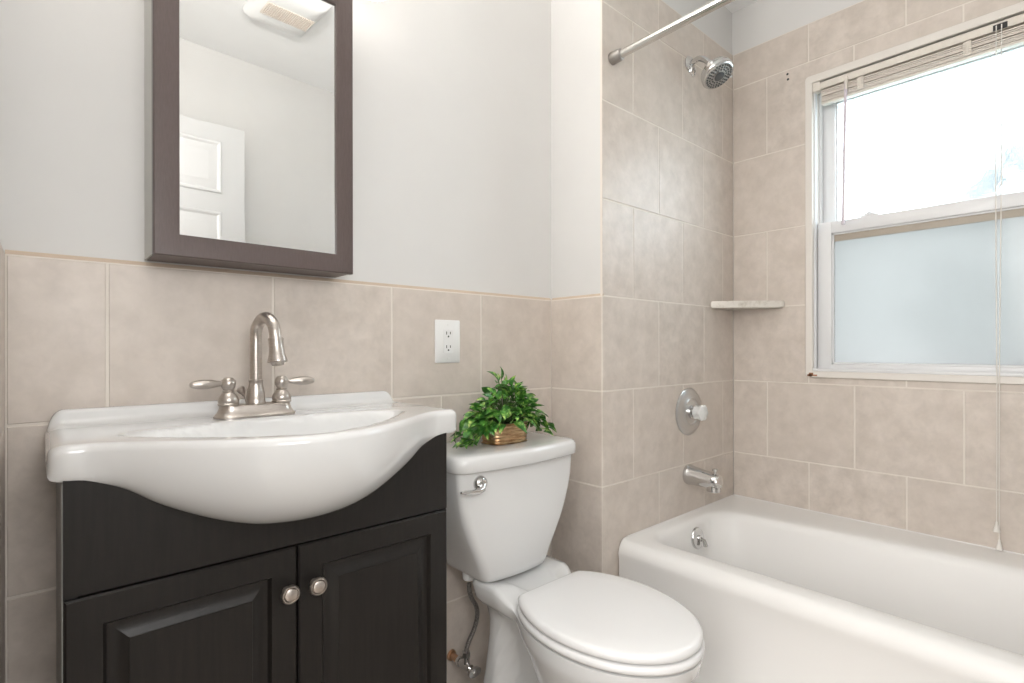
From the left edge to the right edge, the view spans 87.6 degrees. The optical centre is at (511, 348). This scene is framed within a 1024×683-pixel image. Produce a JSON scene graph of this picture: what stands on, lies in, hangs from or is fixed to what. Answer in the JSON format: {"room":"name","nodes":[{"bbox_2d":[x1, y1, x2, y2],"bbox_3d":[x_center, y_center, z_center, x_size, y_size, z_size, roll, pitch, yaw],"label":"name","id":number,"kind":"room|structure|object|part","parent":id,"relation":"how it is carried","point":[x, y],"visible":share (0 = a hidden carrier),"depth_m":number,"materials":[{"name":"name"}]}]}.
{"room":"bathroom","nodes":[
{"label":"bathroom","id":0,"kind":"room"},
{"bbox_2d":[0,242,4,682],"bbox_3d":[-0.343,-0.199,0.242,0.111,2.431,1.738,0,0,-42],"label":"wall","id":1,"kind":"structure","parent":0,"point":[2,256],"depth_m":0.85,"materials":[{"name":"paint"}]},
{"bbox_2d":[0,0,551,682],"bbox_3d":[-0.481,-0.199,1.381,1.523,2.431,0.160,0,0,-42],"label":"wall","id":2,"kind":"structure","parent":0,"point":[452,98],"depth_m":1.24,"materials":[{"name":"paint"}]},
{"bbox_2d":[144,0,352,277],"bbox_3d":[-0.547,-0.499,1.147,0.392,0.652,0.116,0,0,-42],"label":"medicine cabinet","id":3,"kind":"object","parent":2,"relation":"attached to","point":[248,104],"visible":1,"depth_m":1.09,"materials":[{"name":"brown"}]},
{"bbox_3d":[-0.549,-0.176,1.150,0.384,0.002,0.085,0,0,-42],"label":"panel","id":4,"kind":"part","parent":3,"relation":"part of","materials":[{"name":"brown wood"}]},
{"bbox_2d":[179,0,334,253],"bbox_3d":[-0.516,-0.499,1.112,0.314,0.574,0.001,0,0,-43],"label":"mirror","id":5,"kind":"object","parent":3,"relation":"attached to","point":[257,77],"depth_m":1.10,"materials":[{"name":"clear glass"}]},
{"bbox_2d":[435,320,459,362],"bbox_3d":[-0.184,-0.022,1.532,0.085,0.123,0.008,0,0,-42],"label":"wall outlet","id":6,"kind":"object","parent":2,"relation":"attached to","point":[447,332],"visible":1,"depth_m":1.53,"materials":[{"name":"white plastic"}]},
{"bbox_2d":[443,329,452,352],"bbox_3d":[-0.183,-0.022,1.531,0.034,0.068,0.002,0,0,-42],"label":"receptacle","id":7,"kind":"object","parent":6,"relation":"attached to","point":[447,333],"depth_m":1.53,"materials":[{"name":"white plastic"}]},
{"bbox_2d":[447,572,480,677],"bbox_3d":[-0.135,0.753,1.501,0.064,0.296,0.120,0,0,-42],"label":"water supply line","id":8,"kind":"object","parent":2,"relation":"attached to","point":[463,661],"visible":0.95,"depth_m":1.48,"materials":[{"name":"silver metal"}]},
{"bbox_3d":[-0.106,0.886,1.467,0.041,0.026,0.024,0,0,-42],"label":"oval handle","id":9,"kind":"part","parent":8,"relation":"part of","materials":[{"name":"silver metal"}]},
{"bbox_2d":[551,0,732,575],"bbox_3d":[0.542,-0.200,2.148,1.040,2.431,0.379,0,0,-42],"label":"wall","id":10,"kind":"structure","parent":0,"point":[642,152],"depth_m":1.80,"materials":[{"name":"tile"}]},
{"bbox_2d":[608,0,733,64],"bbox_3d":[0.828,-0.943,1.142,0.039,0.085,1.503,0,0,-43],"label":"shower curtain rod","id":11,"kind":"object","parent":10,"relation":"attached to","point":[616,56],"visible":1,"depth_m":1.54,"materials":[{"name":"white metal"}]},
{"bbox_2d":[676,388,707,434],"bbox_3d":[0.682,0.234,1.972,0.177,0.177,0.069,0,0,-42],"label":"shower valve","id":12,"kind":"object","parent":10,"relation":"attached to","point":[690,411],"visible":1,"depth_m":1.96,"materials":[{"name":"silver metal"}]},
{"bbox_3d":[0.692,0.234,1.961,0.062,0.056,0.041,0,0,-42],"label":"acrylic knob","id":13,"kind":"part","parent":12,"relation":"part of","materials":[{"name":"white"}]},
{"bbox_2d":[683,464,722,492],"bbox_3d":[0.700,0.471,1.947,0.076,0.084,0.128,0,0,-42],"label":"tub spout","id":14,"kind":"object","parent":10,"relation":"attached to","point":[692,475],"visible":1,"depth_m":1.92,"materials":[{"name":"silver metal"}]},
{"bbox_2d":[685,55,733,88],"bbox_3d":[0.723,-1.023,1.943,0.136,0.148,0.168,0,0,-42],"label":"showerhead","id":15,"kind":"object","parent":10,"relation":"attached to","point":[717,71],"visible":1,"depth_m":1.91,"materials":[{"name":"silver metal"}]},
{"bbox_3d":[0.697,-1.054,1.965,0.021,0.060,0.095,0,0,-39],"label":"shower arm","id":16,"kind":"part","parent":15,"relation":"part of","materials":[{"name":"silver metal"}]},
{"bbox_2d":[711,301,783,309],"bbox_3d":[0.925,-0.175,2.097,0.196,0.027,0.206,0,0,-42],"label":"corner shelf","id":17,"kind":"object","parent":10,"relation":"attached to","point":[727,305],"visible":1,"depth_m":2.08,"materials":[{"name":"stone"}]},
{"bbox_2d":[725,0,757,12],"bbox_3d":[0.057,-1.455,0.609,3.900,0.080,2.070,0,0,-42],"label":"ceiling","id":18,"kind":"structure","parent":0,"point":[735,5],"depth_m":2.19,"materials":[{"name":"paint"}]},
{"bbox_2d":[732,0,1023,553],"bbox_3d":[1.543,-0.202,1.679,0.171,2.431,1.669,0,0,-42],"label":"wall","id":19,"kind":"structure","parent":0,"point":[917,456],"depth_m":1.99,"materials":[{"name":"tile"}]},
{"bbox_2d":[805,1,1023,384],"bbox_3d":[1.399,-0.461,1.815,0.155,1.134,0.693,0,0,-42],"label":"window","id":20,"kind":"structure","parent":19,"relation":"in","point":[904,289],"depth_m":1.82,"materials":[{"name":"white glass"}]},
{"bbox_2d":[813,13,1023,550],"bbox_3d":[1.350,-0.196,1.771,0.055,1.603,0.641,0,0,-42],"label":"window blind","id":21,"kind":"object","parent":20,"relation":"attached to","point":[1006,34],"visible":1,"depth_m":1.72,"materials":[{"name":"beige plastic"}]},
{"bbox_3d":[1.360,-0.915,1.773,0.025,0.010,0.600,0,0,-42],"label":"rail","id":22,"kind":"part","parent":21,"relation":"part of","materials":[{"name":"beige plastic"}]},
{"bbox_3d":[1.464,-0.225,1.613,0.007,1.505,0.004,0,0,-33],"label":"pull cord","id":23,"kind":"part","parent":21,"relation":"part of","materials":[{"name":"white fabric"}]},
{"bbox_3d":[1.470,-0.198,1.606,0.007,1.558,0.010,0,0,-42],"label":"pull cord","id":24,"kind":"part","parent":21,"relation":"part of","materials":[{"name":"white fabric"}]},
{"bbox_3d":[1.383,-0.201,1.801,0.028,0.551,0.635,0,0,-42],"label":"sash","id":25,"kind":"part","parent":20,"relation":"part of","materials":[{"name":"white glass"}]},
{"bbox_3d":[1.416,-0.710,1.831,0.028,0.555,0.635,0,0,-42],"label":"sash","id":26,"kind":"part","parent":20,"relation":"part of","materials":[{"name":"glass"}]},
{"bbox_3d":[1.385,-0.188,1.803,0.004,0.485,0.537,0,0,-42],"label":"glass","id":27,"kind":"part","parent":20,"relation":"part of","materials":[{"name":"white glass"}]},
{"bbox_3d":[1.417,-0.707,1.832,0.004,0.457,0.537,0,0,-42],"label":"glass","id":28,"kind":"part","parent":20,"relation":"part of","materials":[{"name":"clear glass"}]},
{"bbox_3d":[0.037,1.046,0.635,3.900,0.060,2.100,0,0,-42],"label":"floor","id":29,"kind":"structure","parent":0,"visible":0},
{"bbox_2d":[56,433,446,682],"bbox_3d":[-0.474,0.602,1.072,0.663,0.829,0.306,0,0,-42],"label":"bathroom vanity","id":30,"kind":"object","parent":29,"relation":"on","point":[148,591],"visible":0.92,"depth_m":0.94,"materials":[{"name":"brown wood"}]},
{"bbox_3d":[-0.733,0.605,0.864,0.001,0.824,0.272,0,0,-42],"label":"panel","id":31,"kind":"part","parent":30,"relation":"part of","materials":[{"name":"grey wood"}]},
{"bbox_3d":[-0.521,0.646,0.874,0.326,0.570,0.020,0,0,-42],"label":"door","id":32,"kind":"part","parent":30,"relation":"part of","materials":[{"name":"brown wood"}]},
{"bbox_2d":[44,391,456,523],"bbox_3d":[-0.426,0.209,1.029,0.711,0.201,0.434,0,0,-42],"label":"sink","id":33,"kind":"object","parent":30,"relation":"in","point":[335,450],"visible":0.94,"depth_m":0.87,"materials":[{"name":"ceramic"}]},
{"bbox_2d":[189,312,314,418],"bbox_3d":[-0.527,0.031,1.101,0.196,0.212,0.151,0,0,-5],"label":"faucet","id":34,"kind":"object","parent":33,"relation":"on","point":[229,405],"visible":1,"depth_m":1.08,"materials":[{"name":"silver metal"}]},
{"bbox_3d":[-0.595,0.069,1.042,0.061,0.019,0.019,0,0,-42],"label":"lever","id":35,"kind":"part","parent":34,"relation":"part of","materials":[{"name":"silver metal"}]},
{"bbox_3d":[-0.568,0.085,1.069,0.040,0.056,0.040,0,0,-42],"label":"handle","id":36,"kind":"part","parent":34,"relation":"part of","materials":[{"name":"silver metal"}]},
{"bbox_3d":[-0.557,0.097,1.105,0.024,0.041,0.017,0,0,-42],"label":"lift rod","id":37,"kind":"part","parent":34,"relation":"part of","materials":[{"name":"silver metal"}]},
{"bbox_3d":[-0.530,0.125,1.103,0.157,0.024,0.060,0,0,-42],"label":"plate","id":38,"kind":"part","parent":34,"relation":"part of","materials":[{"name":"silver metal"}]},
{"bbox_3d":[-0.530,0.088,1.103,0.038,0.050,0.038,0,0,-42],"label":"spout","id":39,"kind":"part","parent":34,"relation":"part of","materials":[{"name":"silver metal"}]},
{"bbox_3d":[-0.491,0.085,1.138,0.040,0.056,0.040,0,0,-42],"label":"handle","id":40,"kind":"part","parent":34,"relation":"part of","materials":[{"name":"silver metal"}]},
{"bbox_3d":[-0.461,0.069,1.161,0.061,0.019,0.019,0,0,-42],"label":"lever","id":41,"kind":"part","parent":34,"relation":"part of","materials":[{"name":"silver metal"}]},
{"bbox_3d":[-0.400,0.273,0.988,0.661,0.170,0.018,0,0,-42],"label":"apron panel","id":42,"kind":"part","parent":30,"relation":"part of","materials":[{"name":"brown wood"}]},
{"bbox_3d":[-0.398,0.437,0.953,0.034,0.034,0.027,0,0,-42],"label":"knob","id":43,"kind":"part","parent":30,"relation":"part of","materials":[{"name":"silver metal"}]},
{"bbox_3d":[-0.360,0.436,0.987,0.034,0.034,0.027,0,0,-42],"label":"knob","id":44,"kind":"part","parent":30,"relation":"part of","materials":[{"name":"silver metal"}]},
{"bbox_3d":[-0.274,0.646,1.095,0.330,0.570,0.020,0,0,-42],"label":"door","id":45,"kind":"part","parent":30,"relation":"part of","materials":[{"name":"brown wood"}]},
{"bbox_2d":[446,431,704,682],"bbox_3d":[0.122,0.638,1.321,0.444,0.755,0.700,0,0,-42],"label":"toilet","id":46,"kind":"object","parent":29,"relation":"on","point":[550,623],"visible":0.92,"depth_m":1.33,"materials":[{"name":"ceramic"}]},
{"bbox_3d":[-0.090,0.341,1.288,0.019,0.023,0.082,0,0,39],"label":"lever","id":47,"kind":"part","parent":46,"relation":"part of","materials":[{"name":"silver metal"}]},
{"bbox_3d":[-0.076,0.333,1.321,0.039,0.039,0.020,0,0,-42],"label":"flush handle","id":48,"kind":"part","parent":46,"relation":"part of","materials":[{"name":"silver metal"}]},
{"bbox_2d":[449,367,556,448],"bbox_3d":[-0.038,0.154,1.498,0.378,0.212,0.206,0,0,-42],"label":"potted plant","id":49,"kind":"object","parent":46,"relation":"on","point":[500,426],"visible":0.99,"depth_m":1.46,"materials":[{"name":"green plant"}]},
{"bbox_3d":[-0.021,0.233,1.503,0.142,0.056,0.094,0,0,-42],"label":"pot","id":50,"kind":"part","parent":49,"relation":"part of","materials":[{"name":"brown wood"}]},
{"bbox_3d":[-0.037,0.453,1.498,0.414,0.302,0.215,0,0,-42],"label":"tank","id":51,"kind":"part","parent":46,"relation":"part of","materials":[{"name":"ceramic"}]},
{"bbox_3d":[-0.031,0.282,1.491,0.444,0.043,0.243,0,0,-42],"label":"tank lid","id":52,"kind":"part","parent":46,"relation":"part of","materials":[{"name":"ceramic"}]},
{"bbox_3d":[0.160,0.811,1.311,0.347,0.410,0.627,0,0,-42],"label":"bowl","id":53,"kind":"part","parent":46,"relation":"part of","materials":[{"name":"ceramic"}]},
{"bbox_3d":[0.233,0.609,1.230,0.347,0.023,0.409,0,0,-42],"label":"lid","id":54,"kind":"part","parent":46,"relation":"part of","materials":[{"name":"white plastic"}]},
{"bbox_3d":[0.234,0.632,1.228,0.352,0.018,0.413,0,0,-42],"label":"seat","id":55,"kind":"part","parent":46,"relation":"part of","materials":[{"name":"white plastic"}]},
{"bbox_2d":[618,494,1023,682],"bbox_3d":[1.128,0.811,1.409,0.810,0.407,1.501,0,0,-42],"label":"bathtub","id":56,"kind":"object","parent":29,"relation":"on","point":[776,592],"visible":0.91,"depth_m":1.51,"materials":[{"name":"ceramic"}]},
{"bbox_3d":[0.661,0.676,1.911,0.076,0.076,0.030,0,0,-42],"label":"overflow plate","id":57,"kind":"part","parent":56,"relation":"part of","materials":[{"name":"silver metal"}]},
{"bbox_3d":[0.679,0.683,1.896,0.028,0.041,0.029,0,0,-42],"label":"trip lever","id":58,"kind":"part","parent":56,"relation":"part of","materials":[{"name":"silver metal"}]}
]}

